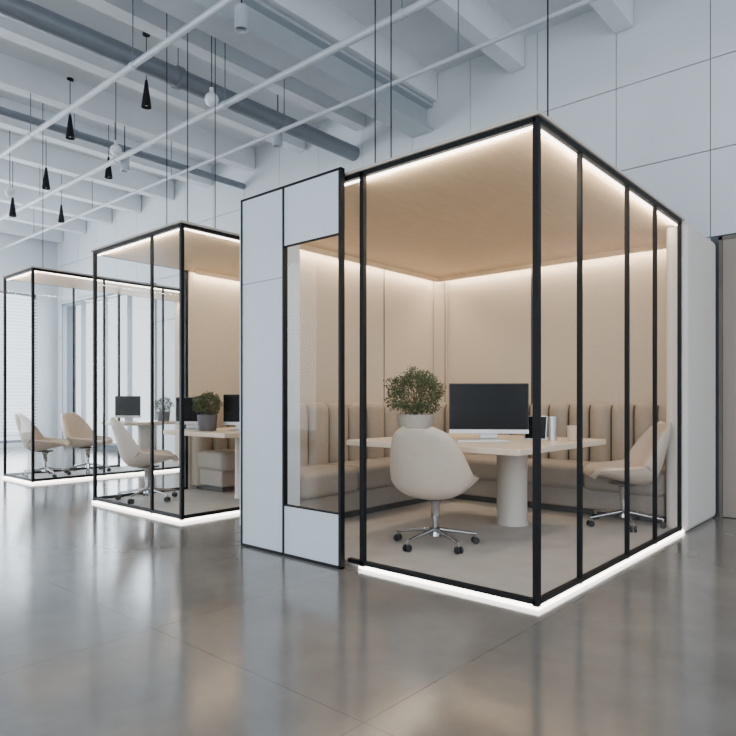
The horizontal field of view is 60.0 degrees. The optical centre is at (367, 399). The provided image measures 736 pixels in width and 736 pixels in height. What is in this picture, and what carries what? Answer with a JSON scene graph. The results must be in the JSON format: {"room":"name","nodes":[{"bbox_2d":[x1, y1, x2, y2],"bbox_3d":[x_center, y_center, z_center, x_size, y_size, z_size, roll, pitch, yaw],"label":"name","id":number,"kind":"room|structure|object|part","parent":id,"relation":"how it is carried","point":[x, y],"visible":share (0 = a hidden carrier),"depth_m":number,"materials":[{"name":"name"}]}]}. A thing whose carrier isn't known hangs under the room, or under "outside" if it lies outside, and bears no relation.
{"room":"open-plan office","nodes":[
{"label":"open-plan office","id":0,"kind":"room"},
{"bbox_2d":[0,232,57,447],"bbox_3d":[-11.161,-1.485,10.990,0.300,5.100,11.800,0,0,41],"label":"wall","id":1,"kind":"structure","parent":0,"point":[31,251],"depth_m":14.84,"materials":[{"name":"white paint"}]},
{"bbox_2d":[0,290,36,442],"bbox_3d":[-10.016,-0.735,12.127,0.080,3.400,7.020,0,0,41],"label":"window","id":2,"kind":"structure","parent":1,"relation":"in","point":[1,292],"depth_m":14.64,"materials":[{"name":"grey"}]},
{"bbox_2d":[0,296,36,436],"bbox_3d":[-8.242,-0.740,14.016,0.030,3.110,1.800,0,0,41],"label":"window blind","id":3,"kind":"object","parent":2,"relation":"attached to","point":[0,296],"visible":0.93,"depth_m":14.38,"materials":[{"name":"white"}]},
{"bbox_2d":[157,411,169,420],"bbox_3d":[-3.148,0.249,9.807,0.200,0.150,0.200,0,0,41],"label":"pot","id":4,"kind":"object","parent":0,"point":[159,413],"depth_m":9.73,"materials":[{"name":"grey ceramic"}]},
{"bbox_2d":[197,414,217,430],"bbox_3d":[-1.694,0.239,6.720,0.210,0.170,0.210,0,0,41],"label":"pot","id":5,"kind":"object","parent":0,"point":[206,422],"depth_m":6.64,"materials":[{"name":"grey ceramic"}]},
{"bbox_2d":[235,0,248,33],"bbox_3d":[-1.091,-3.614,5.497,0.120,0.837,0.120,0,0,41],"label":"ceiling spotlight","id":6,"kind":"object","parent":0,"point":[241,10],"depth_m":5.45,"materials":[{"name":"white metal"}]},
{"bbox_2d":[0,0,593,194],"bbox_3d":[-3.648,-4.085,4.390,20.300,0.100,11.800,0,0,41],"label":"ceiling","id":7,"kind":"structure","parent":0,"point":[422,35],"depth_m":7.35,"materials":[{"name":"paint"}]},
{"bbox_2d":[120,126,128,172],"bbox_3d":[-3.282,-3.559,8.594,0.120,0.947,0.120,0,0,41],"label":"ceiling spotlight","id":8,"kind":"object","parent":7,"relation":"hanging from","point":[124,164],"depth_m":8.56,"materials":[{"name":"white metal"}]},
{"bbox_2d":[273,95,282,147],"bbox_3d":[-1.132,-3.608,7.996,0.120,0.847,0.120,0,0,41],"label":"ceiling spotlight","id":9,"kind":"object","parent":7,"relation":"hanging from","point":[277,139],"depth_m":7.96,"materials":[{"name":"white metal"}]},
{"bbox_2d":[142,0,432,137],"bbox_3d":[-3.034,-3.504,3.770,0.320,0.338,11.280,0,0,41],"label":"girder","id":10,"kind":"object","parent":7,"relation":"attached to","point":[272,38],"depth_m":6.43,"materials":[{"name":"white metal"}]},
{"bbox_2d":[0,0,632,242],"bbox_3d":[-3.856,-3.865,4.426,19.060,0.340,11.380,0,0,41],"label":"ceiling beams","id":11,"kind":"structure","parent":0,"point":[479,22],"depth_m":7.98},
{"bbox_2d":[4,130,14,196],"bbox_3d":[-5.059,-3.449,8.996,0.140,1.168,0.140,0,0,41],"label":"globe pendant lamp","id":12,"kind":"object","parent":11,"relation":"hanging from","point":[9,191],"visible":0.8,"depth_m":8.98,"materials":[{"name":"white glass"}]},
{"bbox_3d":[-5.059,-3.538,8.996,0.009,0.987,0.009,0,0,-26],"label":"stem","id":13,"kind":"part","parent":12,"relation":"part of","materials":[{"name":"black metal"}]},
{"bbox_3d":[-5.059,-2.960,8.996,0.140,0.190,0.140,0,0,41],"label":"globe","id":14,"kind":"part","parent":12,"relation":"part of","materials":[{"name":"white glass"}]},
{"bbox_2d":[9,161,16,216],"bbox_3d":[-5.577,-3.459,9.997,0.110,1.148,0.110,0,0,41],"label":"pendant lamp","id":15,"kind":"object","parent":11,"relation":"hanging from","point":[12,212],"visible":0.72,"depth_m":9.98,"materials":[{"name":"black metal"}]},
{"bbox_3d":[-5.577,-3.035,9.997,0.110,0.300,0.110,0,0,41],"label":"lamp shade","id":16,"kind":"part","parent":15,"relation":"part of","materials":[{"name":"black metal"}]},
{"bbox_2d":[42,167,49,189],"bbox_3d":[-4.549,-3.509,9.001,0.110,1.048,0.110,0,0,41],"label":"pendant lamp","id":17,"kind":"object","parent":11,"relation":"hanging from","point":[45,185],"visible":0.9,"depth_m":8.98,"materials":[{"name":"black metal"}]},
{"bbox_2d":[58,174,64,222],"bbox_3d":[-5.319,-3.559,11.049,0.110,0.948,0.110,0,0,41],"label":"pendant lamp","id":18,"kind":"object","parent":11,"relation":"hanging from","point":[61,214],"visible":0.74,"depth_m":11.03,"materials":[{"name":"black metal"}]},
{"bbox_3d":[-5.319,-3.235,11.049,0.110,0.300,0.110,0,0,41],"label":"lamp shade","id":19,"kind":"part","parent":18,"relation":"part of","materials":[{"name":"black metal"}]},
{"bbox_2d":[65,77,74,139],"bbox_3d":[-3.740,-3.659,7.998,0.110,0.748,0.110,0,0,41],"label":"pendant lamp","id":20,"kind":"object","parent":11,"relation":"hanging from","point":[70,131],"visible":1,"depth_m":7.98,"materials":[{"name":"black metal"}]},
{"bbox_3d":[-3.740,-3.435,7.998,0.110,0.300,0.110,0,0,41],"label":"lamp shade","id":21,"kind":"part","parent":20,"relation":"part of","materials":[{"name":"black metal"}]},
{"bbox_2d":[104,125,112,178],"bbox_3d":[-3.663,-3.584,8.995,0.110,0.898,0.110,0,0,41],"label":"pendant lamp","id":22,"kind":"object","parent":11,"relation":"hanging from","point":[108,172],"visible":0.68,"depth_m":8.98,"materials":[{"name":"black metal"}]},
{"bbox_3d":[-3.663,-3.285,8.995,0.110,0.300,0.110,0,0,41],"label":"lamp shade","id":23,"kind":"part","parent":22,"relation":"part of","materials":[{"name":"black metal"}]},
{"bbox_2d":[110,82,121,155],"bbox_3d":[-3.166,-3.549,7.999,0.140,0.968,0.140,0,0,41],"label":"globe pendant lamp","id":24,"kind":"object","parent":11,"relation":"hanging from","point":[115,149],"visible":0.88,"depth_m":7.98,"materials":[{"name":"white glass"}]},
{"bbox_3d":[-3.166,-3.639,7.999,0.009,0.787,0.009,0,0,19],"label":"stem","id":25,"kind":"part","parent":24,"relation":"part of","materials":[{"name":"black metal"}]},
{"bbox_3d":[-3.166,-3.160,7.999,0.140,0.190,0.140,0,0,41],"label":"globe","id":26,"kind":"part","parent":24,"relation":"part of","materials":[{"name":"white glass"}]},
{"bbox_2d":[0,0,235,158],"bbox_3d":[-2.240,-3.590,6.068,19.400,0.880,0.071,0,0,41],"label":"conduit pipe","id":27,"kind":"object","parent":11,"relation":"hanging from","point":[221,4],"visible":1,"depth_m":6.08,"materials":[{"name":"white metal"}]},
{"bbox_3d":[-2.240,-3.607,6.068,14.562,0.845,0.012,0,0,41],"label":"hanger rod","id":28,"kind":"part","parent":27,"relation":"part of","materials":[{"name":"metal"}]},
{"bbox_2d":[0,106,244,189],"bbox_3d":[-5.655,-3.728,6.272,0.118,0.604,10.980,0,0,41],"label":"conduit pipe","id":29,"kind":"object","parent":11,"relation":"hanging from","point":[6,112],"visible":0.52,"depth_m":8.64,"materials":[{"name":"grey metal"}]},
{"bbox_2d":[141,32,151,109],"bbox_3d":[-2.435,-3.624,6.998,0.110,0.818,0.110,0,0,41],"label":"pendant lamp","id":30,"kind":"object","parent":11,"relation":"hanging from","point":[146,102],"visible":0.91,"depth_m":6.98,"materials":[{"name":"black metal"}]},
{"bbox_3d":[-2.435,-3.365,6.998,0.110,0.300,0.110,0,0,41],"label":"lamp shade","id":31,"kind":"part","parent":30,"relation":"part of","materials":[{"name":"black metal"}]},
{"bbox_2d":[166,13,166,224],"bbox_3d":[-1.914,-2.793,6.061,0.060,2.480,0.060,0,0,41],"label":"suspension rod","id":32,"kind":"object","parent":11,"relation":"hanging from","point":[166,13],"visible":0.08,"depth_m":6.06,"materials":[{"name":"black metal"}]},
{"bbox_2d":[0,0,359,160],"bbox_3d":[-3.814,-3.654,4.655,0.236,0.753,10.980,0,0,41],"label":"ventilation duct","id":33,"kind":"object","parent":11,"relation":"hanging from","point":[25,12],"visible":0.92,"depth_m":6.45,"materials":[{"name":"grey metal"}]},
{"bbox_2d":[187,33,187,221],"bbox_3d":[-1.651,-2.793,5.830,0.060,2.480,0.060,0,0,41],"label":"suspension rod","id":34,"kind":"object","parent":11,"relation":"hanging from","point":[187,33],"visible":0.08,"depth_m":5.83,"materials":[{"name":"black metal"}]},
{"bbox_2d":[205,36,218,106],"bbox_3d":[-1.595,-3.514,6.499,0.140,1.038,0.140,0,0,41],"label":"globe pendant lamp","id":35,"kind":"object","parent":11,"relation":"hanging from","point":[209,97],"visible":0.84,"depth_m":6.47,"materials":[{"name":"white glass"}]},
{"bbox_3d":[-1.595,-3.603,6.499,0.009,0.857,0.009,0,0,19],"label":"stem","id":36,"kind":"part","parent":35,"relation":"part of","materials":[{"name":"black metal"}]},
{"bbox_3d":[-1.595,-3.090,6.499,0.140,0.190,0.140,0,0,41],"label":"globe","id":37,"kind":"part","parent":35,"relation":"part of","materials":[{"name":"white glass"}]},
{"bbox_2d":[215,38,215,227],"bbox_3d":[-1.453,-2.793,6.055,0.060,2.480,0.060,0,0,41],"label":"suspension rod","id":38,"kind":"object","parent":11,"relation":"hanging from","point":[215,38],"visible":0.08,"depth_m":6.05,"materials":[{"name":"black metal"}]},
{"bbox_2d":[0,0,439,220],"bbox_3d":[-1.541,-3.587,6.864,19.400,0.885,0.080,0,0,41],"label":"conduit pipe","id":39,"kind":"object","parent":11,"relation":"hanging from","point":[403,13],"visible":0.94,"depth_m":6.56,"materials":[{"name":"white metal"}]},
{"bbox_2d":[0,0,596,249],"bbox_3d":[-0.986,-3.595,7.495,19.400,0.871,0.052,0,0,41],"label":"conduit pipe","id":40,"kind":"object","parent":11,"relation":"hanging from","point":[582,3],"visible":0.97,"depth_m":6.78,"materials":[{"name":"white metal"}]},
{"bbox_3d":[-0.986,-3.607,7.495,14.562,0.845,0.012,0,0,41],"label":"hanger rod","id":41,"kind":"part","parent":40,"relation":"part of","materials":[{"name":"metal"}]},
{"bbox_2d":[375,0,375,162],"bbox_3d":[0.050,-2.743,4.402,0.060,2.580,0.060,0,0,41],"label":"suspension rod","id":42,"kind":"object","parent":11,"relation":"hanging from","point":[375,0],"visible":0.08,"depth_m":4.40,"materials":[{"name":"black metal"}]},
{"bbox_2d":[390,0,391,157],"bbox_3d":[0.161,-2.743,4.438,0.060,2.580,0.060,0,0,41],"label":"suspension rod","id":43,"kind":"object","parent":11,"relation":"hanging from","point":[390,0],"visible":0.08,"depth_m":4.44,"materials":[{"name":"black metal"}]},
{"bbox_2d":[547,0,548,116],"bbox_3d":[0.975,-2.743,3.456,0.060,2.580,0.060,0,0,41],"label":"suspension rod","id":44,"kind":"object","parent":11,"relation":"hanging from","point":[547,0],"visible":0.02,"depth_m":3.45,"materials":[{"name":"black metal"}]},
{"bbox_2d":[0,446,735,735],"bbox_3d":[-3.648,1.115,4.390,20.300,0.100,11.800,0,0,41],"label":"floor","id":45,"kind":"structure","parent":0,"point":[114,621],"depth_m":2.84,"materials":[{"name":"concrete"}]},
{"bbox_2d":[2,266,178,483],"bbox_3d":[-3.710,-0.314,9.395,1.000,2.758,2.760,0,0,41],"label":"booth","id":46,"kind":"object","parent":45,"relation":"on","point":[34,275],"visible":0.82,"depth_m":8.87,"materials":[{"name":"black metal"}]},
{"bbox_2d":[14,413,70,477],"bbox_3d":[-4.394,0.608,8.614,0.676,0.854,0.631,0,0,-14],"label":"swivel chair","id":47,"kind":"object","parent":46,"relation":"on","point":[23,423],"visible":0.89,"depth_m":8.49,"materials":[{"name":"plastic"}]},
{"bbox_2d":[61,412,112,473],"bbox_3d":[-4.060,0.605,9.186,0.676,0.859,0.631,0,0,11],"label":"swivel chair","id":48,"kind":"object","parent":46,"relation":"on","point":[75,429],"visible":0.84,"depth_m":9.19,"materials":[{"name":"fabric"}]},
{"bbox_2d":[101,420,175,448],"bbox_3d":[-3.409,0.679,9.737,0.700,0.709,1.050,0,0,41],"label":"meeting table","id":49,"kind":"object","parent":46,"relation":"on","point":[143,426],"visible":0.56,"depth_m":9.63,"materials":[{"name":"laminate"}]},
{"bbox_2d":[115,396,140,421],"bbox_3d":[-3.632,0.132,9.639,0.420,0.385,0.170,0,0,11],"label":"desktop computer","id":50,"kind":"object","parent":49,"relation":"on","point":[128,408],"visible":0.88,"depth_m":9.62,"materials":[{"name":"black plastic"}]},
{"bbox_2d":[154,397,174,420],"bbox_3d":[-3.147,0.121,9.808,0.320,0.405,0.314,0,0,41],"label":"potted shrub","id":51,"kind":"object","parent":49,"relation":"on","point":[159,413],"visible":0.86,"depth_m":9.76,"materials":[{"name":"green plant"}]},
{"bbox_2d":[91,220,239,521],"bbox_3d":[-1.176,-0.244,7.256,1.670,2.618,3.230,0,0,41],"label":"booth","id":52,"kind":"object","parent":45,"relation":"on","point":[207,259],"visible":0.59,"depth_m":6.83,"materials":[{"name":"black metal"}]},
{"bbox_2d":[110,417,178,503],"bbox_3d":[-2.316,0.605,6.612,0.676,0.859,0.630,0,0,-24],"label":"swivel chair","id":53,"kind":"object","parent":52,"relation":"on","point":[131,454],"visible":0.98,"depth_m":6.39,"materials":[{"name":"leather"}]},
{"bbox_2d":[163,427,239,498],"bbox_3d":[-1.495,0.679,6.871,1.100,0.709,0.930,0,0,41],"label":"meeting table","id":54,"kind":"object","parent":52,"relation":"on","point":[220,432],"visible":0.38,"depth_m":6.66,"materials":[{"name":"laminate"}]},
{"bbox_2d":[176,397,204,429],"bbox_3d":[-1.938,0.146,6.992,0.360,0.355,0.170,0,0,11],"label":"desktop computer","id":55,"kind":"object","parent":54,"relation":"on","point":[190,417],"visible":0.56,"depth_m":6.98,"materials":[{"name":"black plastic"}]},
{"bbox_2d":[192,391,222,430],"bbox_3d":[-1.692,0.106,6.712,0.329,0.436,0.341,0,0,41],"label":"potted shrub","id":56,"kind":"object","parent":54,"relation":"on","point":[207,421],"visible":1,"depth_m":6.65,"materials":[{"name":"green plant"}]},
{"bbox_2d":[223,394,239,430],"bbox_3d":[-1.360,0.132,6.831,0.400,0.385,0.170,0,0,11],"label":"desktop computer","id":57,"kind":"object","parent":54,"relation":"on","point":[231,402],"visible":0.48,"depth_m":6.83,"materials":[{"name":"black plastic"}]},
{"bbox_2d":[191,401,235,491],"bbox_3d":[-0.835,0.524,7.649,1.535,1.019,1.970,0,0,41],"label":"bench","id":58,"kind":"object","parent":52,"relation":"on","point":[212,459],"visible":0.12,"depth_m":7.28,"materials":[{"name":"fabric"}]},
{"bbox_2d":[240,110,714,610],"bbox_3d":[0.880,-0.200,5.430,2.970,2.530,3.540,0,0,41],"label":"booth","id":59,"kind":"object","parent":45,"relation":"on","point":[512,250],"visible":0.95,"depth_m":5.04,"materials":[{"name":"glass"}]},
{"bbox_3d":[-0.540,-0.200,4.348,1.015,2.530,0.040,0,0,41],"label":"door panel frame","id":60,"kind":"part","parent":59,"relation":"part of","materials":[{"name":"white metal"}]},
{"bbox_2d":[390,426,479,553],"bbox_3d":[0.464,0.605,4.523,0.631,0.859,0.676,0,0,27],"label":"swivel chair","id":61,"kind":"object","parent":59,"relation":"on","point":[428,464],"visible":1,"depth_m":4.28,"materials":[{"name":"leather"}]},
{"bbox_3d":[0.961,-0.670,7.016,1.553,1.470,0.616,0,0,4],"label":"seam trim","id":62,"kind":"part","parent":59,"relation":"part of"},
{"bbox_2d":[346,433,605,526],"bbox_3d":[0.902,0.679,5.251,1.560,0.709,1.500,0,0,41],"label":"meeting table","id":63,"kind":"object","parent":59,"relation":"on","point":[512,455],"visible":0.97,"depth_m":5.20,"materials":[{"name":"laminate"}]},
{"bbox_2d":[383,365,445,428],"bbox_3d":[0.418,0.007,5.513,0.552,0.635,0.540,0,0,41],"label":"potted shrub","id":64,"kind":"object","parent":63,"relation":"on","point":[413,420],"visible":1,"depth_m":5.41,"materials":[{"name":"green plant"}]},
{"bbox_2d":[456,440,509,441],"bbox_3d":[0.887,0.317,4.931,0.400,0.014,0.120,0,0,5],"label":"keyboard","id":65,"kind":"object","parent":63,"relation":"on","point":[456,440],"visible":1,"depth_m":4.88,"materials":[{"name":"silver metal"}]},
{"bbox_2d":[449,383,528,439],"bbox_3d":[0.984,0.094,5.197,0.640,0.460,0.170,0,0,5],"label":"desktop computer","id":66,"kind":"object","parent":63,"relation":"on","point":[488,410],"visible":0.95,"depth_m":5.18,"materials":[{"name":"black plastic"}]},
{"bbox_2d":[524,416,547,439],"bbox_3d":[1.382,0.227,5.247,0.180,0.194,0.090,0,0,26],"label":"tablet","id":67,"kind":"object","parent":63,"relation":"on","point":[543,418],"visible":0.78,"depth_m":5.23,"materials":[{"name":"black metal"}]},
{"bbox_2d":[547,417,557,440],"bbox_3d":[1.484,0.229,5.125,0.080,0.190,0.080,0,0,41],"label":"flask","id":68,"kind":"object","parent":63,"relation":"on","point":[552,421],"visible":1,"depth_m":5.09,"materials":[{"name":"silver metal"}]},
{"bbox_2d":[566,425,576,440],"bbox_3d":[1.629,0.264,5.078,0.090,0.120,0.090,0,0,41],"label":"paper cup","id":69,"kind":"object","parent":63,"relation":"on","point":[571,429],"visible":0.91,"depth_m":5.04,"materials":[{"name":"beige paper"}]},
{"bbox_2d":[300,401,665,522],"bbox_3d":[0.927,0.524,5.568,2.720,1.019,2.690,0,0,41],"label":"bench","id":70,"kind":"object","parent":59,"relation":"on","point":[318,420],"visible":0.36,"depth_m":5.89,"materials":[{"name":"fabric"}]},
{"bbox_3d":[-0.029,0.500,6.408,0.170,0.970,2.690,0,0,41],"label":"backrest","id":71,"kind":"part","parent":70,"relation":"part of","materials":[{"name":"fabric"}]},
{"bbox_3d":[1.758,0.335,6.513,2.720,0.640,0.170,0,0,41],"label":"backrest","id":72,"kind":"part","parent":70,"relation":"part of","materials":[{"name":"fabric"}]},
{"bbox_3d":[0.834,-0.195,4.888,2.256,2.480,2.498,0,0,41],"label":"frame","id":73,"kind":"part","parent":59,"relation":"part of","materials":[{"name":"black metal"}]},
{"bbox_2d":[583,421,671,532],"bbox_3d":[2.138,0.608,5.257,0.676,0.854,0.631,0,0,7],"label":"swivel chair","id":74,"kind":"object","parent":59,"relation":"on","point":[641,452],"visible":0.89,"depth_m":5.20,"materials":[{"name":"leather"}]},
{"bbox_2d":[58,0,735,453],"bbox_3d":[0.166,-1.485,8.503,20.001,5.100,0.024,0,0,41],"label":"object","id":75,"kind":"structure","parent":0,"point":[650,92],"depth_m":6.64,"materials":[{"name":"white paint"}]},
{"bbox_2d":[59,60,735,515],"bbox_3d":[0.266,-1.485,8.618,20.000,5.100,0.280,0,0,41],"label":"wall","id":76,"kind":"structure","parent":0,"point":[715,239],"depth_m":5.86,"materials":[{"name":"grey paint"}]},
{"bbox_2d":[62,283,157,448],"bbox_3d":[-5.577,-0.645,13.558,4.100,3.180,0.090,0,0,41],"label":"window","id":77,"kind":"structure","parent":76,"relation":"in","point":[129,298],"depth_m":13.58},
{"bbox_2d":[719,234,735,516],"bbox_3d":[3.533,-0.210,5.488,0.920,2.550,0.092,0,0,41],"label":"door","id":78,"kind":"structure","parent":76,"relation":"in","point":[721,238],"depth_m":5.78,"materials":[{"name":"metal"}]},
{"bbox_2d":[723,238,735,517],"bbox_3d":[3.554,-0.198,5.513,0.860,2.515,0.035,0,0,41],"label":"door leaf","id":79,"kind":"structure","parent":78,"relation":"attached to","point":[729,245],"depth_m":5.75,"materials":[{"name":"brown wood"}]},
{"bbox_2d":[397,414,433,428],"bbox_3d":[0.410,0.224,5.510,0.320,0.200,0.320,0,0,41],"label":"pot","id":80,"kind":"object","parent":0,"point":[409,421],"depth_m":5.38,"materials":[{"name":"ceramic"}]}
]}

